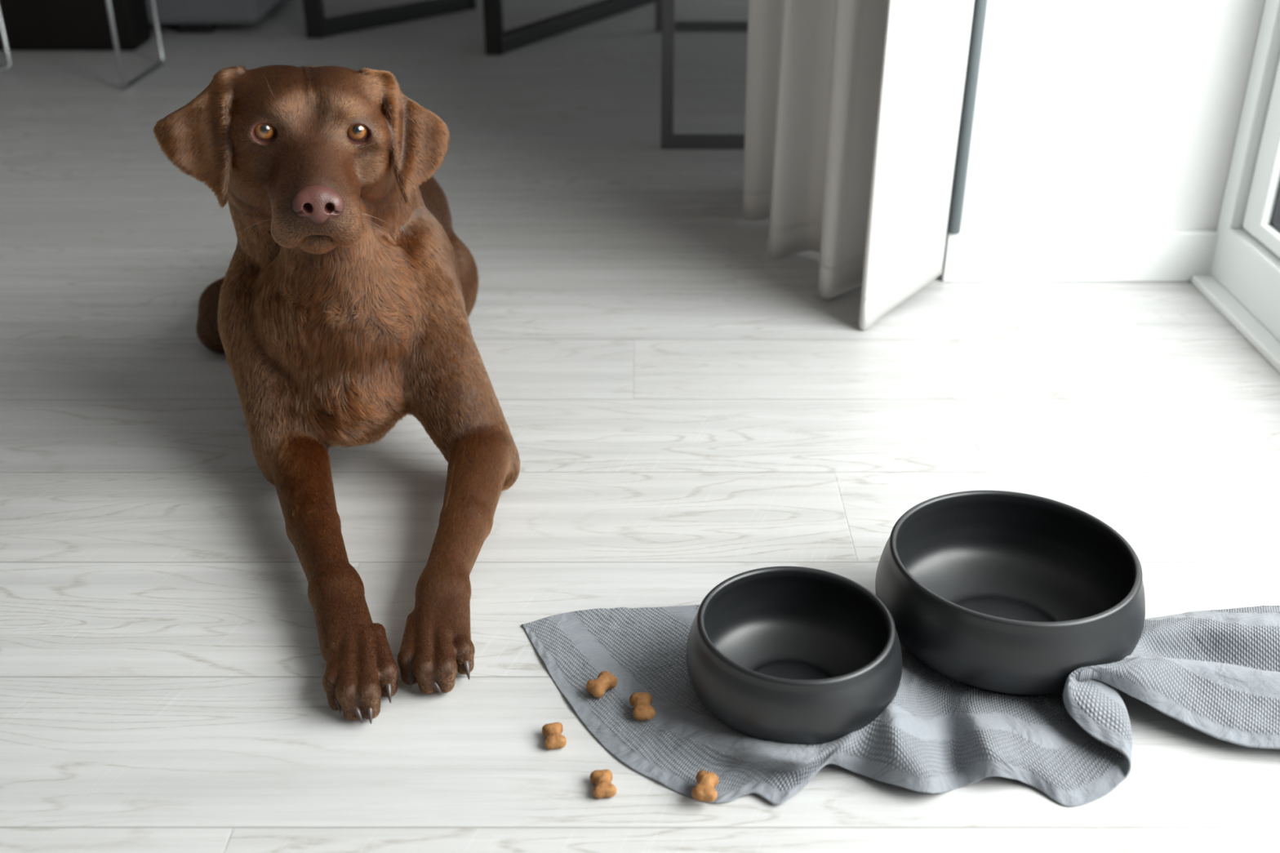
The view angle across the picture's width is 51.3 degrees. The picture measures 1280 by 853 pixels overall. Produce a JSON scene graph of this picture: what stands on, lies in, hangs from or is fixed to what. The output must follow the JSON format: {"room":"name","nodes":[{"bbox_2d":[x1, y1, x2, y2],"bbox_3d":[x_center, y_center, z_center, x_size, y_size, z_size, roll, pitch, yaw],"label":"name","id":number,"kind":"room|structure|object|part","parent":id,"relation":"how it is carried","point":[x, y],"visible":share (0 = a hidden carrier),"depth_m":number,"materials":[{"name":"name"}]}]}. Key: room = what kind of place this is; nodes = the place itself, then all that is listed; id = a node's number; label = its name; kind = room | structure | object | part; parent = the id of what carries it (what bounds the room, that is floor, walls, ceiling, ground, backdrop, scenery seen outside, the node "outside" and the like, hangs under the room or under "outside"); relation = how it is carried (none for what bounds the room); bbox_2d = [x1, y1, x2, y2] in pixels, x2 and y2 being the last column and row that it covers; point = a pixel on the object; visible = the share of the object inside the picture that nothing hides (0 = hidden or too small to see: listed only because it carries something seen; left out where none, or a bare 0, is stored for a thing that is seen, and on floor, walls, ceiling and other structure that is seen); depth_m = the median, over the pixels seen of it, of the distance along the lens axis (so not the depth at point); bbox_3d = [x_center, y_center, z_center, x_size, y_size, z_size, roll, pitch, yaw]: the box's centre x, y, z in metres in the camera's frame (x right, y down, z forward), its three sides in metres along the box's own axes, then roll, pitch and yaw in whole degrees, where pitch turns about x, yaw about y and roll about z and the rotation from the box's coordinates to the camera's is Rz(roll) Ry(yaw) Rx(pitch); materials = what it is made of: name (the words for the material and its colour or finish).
{"room":"living room","nodes":[
{"label":"living room","id":0,"kind":"room"},
{"bbox_2d":[0,0,1279,852],"bbox_3d":[-1.170,-0.114,1.865,4.060,0.050,7.800,0,28,0],"label":"floor","id":1,"kind":"structure","parent":0,"point":[686,411],"depth_m":1.53,"materials":[{"name":"white wood"}]},
{"bbox_2d":[0,0,151,50],"bbox_3d":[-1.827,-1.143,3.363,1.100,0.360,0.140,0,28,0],"label":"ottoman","id":2,"kind":"object","parent":1,"relation":"on","point":[28,24],"visible":1,"depth_m":3.36,"materials":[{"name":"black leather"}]},
{"bbox_2d":[0,0,164,89],"bbox_3d":[-1.442,-1.034,2.987,0.680,0.520,0.400,0,28,0],"label":"side table","id":3,"kind":"object","parent":1,"relation":"on","point":[108,4],"visible":1,"depth_m":3.16,"materials":[{"name":"silver metal"}]},
{"bbox_3d":[-1.593,-1.038,3.016,0.011,0.500,0.244,24,36,37],"label":"leg","id":4,"kind":"part","parent":3,"relation":"part of","materials":[{"name":"silver metal"}]},
{"bbox_3d":[-1.168,-1.043,3.027,0.011,0.500,0.268,1,28,1],"label":"leg","id":5,"kind":"part","parent":3,"relation":"part of","materials":[{"name":"silver metal"}]},
{"bbox_2d":[146,0,281,33],"bbox_3d":[-1.977,-1.446,3.827,1.911,0.460,0.875,0,28,0],"label":"sofa","id":6,"kind":"object","parent":1,"relation":"on","point":[192,16],"visible":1,"depth_m":3.54,"materials":[{"name":"grey fabric"}]},
{"bbox_2d":[152,63,520,724],"bbox_3d":[-0.340,-0.232,1.547,0.374,0.453,1.226,-9,29,-17],"label":"dog","id":7,"kind":"object","parent":1,"relation":"on","point":[344,303],"visible":1,"depth_m":1.35},
{"bbox_2d":[302,0,655,54],"bbox_3d":[-0.423,-1.417,3.666,0.626,0.560,0.980,15,31,26],"label":"table legs","id":8,"kind":"object","parent":1,"relation":"on","point":[498,41],"visible":1,"depth_m":3.58,"materials":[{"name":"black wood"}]},
{"bbox_2d":[542,722,566,750],"bbox_3d":[-0.071,0.256,1.103,0.018,0.012,0.026,-7,29,-12],"label":"biscuit","id":9,"kind":"object","parent":1,"relation":"on","point":[552,731],"visible":1,"depth_m":1.10,"materials":[{"name":"brown food"}]},
{"bbox_2d":[590,769,616,799],"bbox_3d":[-0.029,0.282,1.054,0.020,0.012,0.026,-4,28,-7],"label":"biscuit","id":10,"kind":"object","parent":1,"relation":"on","point":[602,779],"visible":1,"depth_m":1.05,"materials":[{"name":"brown food"}]},
{"bbox_2d":[654,0,747,148],"bbox_3d":[0.455,-1.148,2.957,0.950,0.750,1.300,0,28,0],"label":"table","id":11,"kind":"object","parent":1,"relation":"on","point":[665,23],"visible":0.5,"depth_m":2.62,"materials":[{"name":"grey metal"}]},
{"bbox_3d":[0.457,-1.393,3.450,0.831,0.720,0.024,0,28,0],"label":"leg frame","id":12,"kind":"part","parent":11,"relation":"part of","materials":[{"name":"grey metal"}]},
{"bbox_2d":[521,604,1279,807],"bbox_3d":[0.298,0.207,1.143,0.818,0.062,0.270,0,28,0],"label":"kitchen towel","id":13,"kind":"object","parent":1,"relation":"on","point":[1215,673],"visible":0.73,"depth_m":1.10,"materials":[{"name":"grey fabric"}]},
{"bbox_2d":[586,671,617,697],"bbox_3d":[-0.033,0.223,1.152,0.020,0.013,0.028,20,34,33],"label":"biscuit","id":14,"kind":"object","parent":13,"relation":"on","point":[606,681],"visible":1,"depth_m":1.15,"materials":[{"name":"brown food"}]},
{"bbox_2d":[629,692,655,720],"bbox_3d":[0.002,0.236,1.126,0.020,0.013,0.028,-4,28,-7],"label":"biscuit","id":15,"kind":"object","parent":13,"relation":"on","point":[642,702],"visible":1,"depth_m":1.12,"materials":[{"name":"brown food"}]},
{"bbox_2d":[691,770,719,802],"bbox_3d":[0.051,0.281,1.041,0.020,0.013,0.028,5,28,9],"label":"biscuit","id":16,"kind":"object","parent":13,"relation":"on","point":[704,791],"visible":1,"depth_m":1.03,"materials":[{"name":"brown food"}]},
{"bbox_2d":[685,566,902,744],"bbox_3d":[0.130,0.198,1.131,0.182,0.082,0.182,5,28,9],"label":"bowl","id":17,"kind":"object","parent":13,"relation":"on","point":[784,655],"visible":0.99,"depth_m":1.16,"materials":[{"name":"black ceramic"}]},
{"bbox_2d":[875,490,1145,694],"bbox_3d":[0.331,0.152,1.202,0.235,0.094,0.235,0,28,0],"label":"bowl","id":18,"kind":"object","parent":13,"relation":"on","point":[997,591],"visible":0.98,"depth_m":1.24,"materials":[{"name":"black ceramic"}]},
{"bbox_2d":[946,0,1265,231],"bbox_3d":[1.737,-1.382,1.534,2.526,2.500,0.233,0,28,0],"label":"wall","id":19,"kind":"structure","parent":0,"point":[1089,114],"depth_m":1.90,"materials":[{"name":"white paint"}]},
{"bbox_2d":[742,0,974,329],"bbox_3d":[0.281,-1.355,1.565,0.207,2.416,0.638,-10,30,-19],"label":"curtain","id":20,"kind":"object","parent":19,"relation":"hanging from","point":[853,108],"visible":1,"depth_m":1.87,"materials":[{"name":"white fabric"}]},
{"bbox_2d":[946,0,987,234],"bbox_3d":[0.464,-1.356,1.405,0.019,2.420,0.019,0,28,0],"label":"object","id":21,"kind":"structure","parent":19,"relation":"attached to","point":[963,145],"depth_m":1.89,"materials":[{"name":"grey metal"}]},
{"bbox_2d":[941,230,1218,281],"bbox_3d":[0.657,-0.255,1.994,0.405,0.078,0.014,0,28,0],"label":"baseboard","id":22,"kind":"structure","parent":19,"relation":"attached to","point":[969,255],"depth_m":1.99,"materials":[{"name":"white paint"}]},
{"bbox_3d":[0.920,-0.364,-0.380,0.120,2.500,4.070,0,28,0],"label":"wall","id":23,"kind":"structure","parent":0,"visible":0},
{"bbox_2d":[1191,275,1279,373],"bbox_3d":[0.845,0.452,0.735,0.034,0.012,2.873,0,28,0],"label":"trim","id":24,"kind":"structure","parent":23,"relation":"attached to","point":[1268,345],"depth_m":1.86,"materials":[{"name":"white paint"}]},
{"bbox_2d":[1210,0,1279,340],"bbox_3d":[0.905,-0.531,0.219,0.100,2.208,2.885,0,28,0],"label":"door","id":25,"kind":"structure","parent":23,"relation":"in","point":[1246,262],"depth_m":1.86,"materials":[{"name":"white"}]},
{"bbox_3d":[0.902,-0.697,0.516,0.065,2.050,2.115,0,28,0],"label":"sash","id":26,"kind":"part","parent":25,"relation":"part of","materials":[{"name":"white"}]}
]}

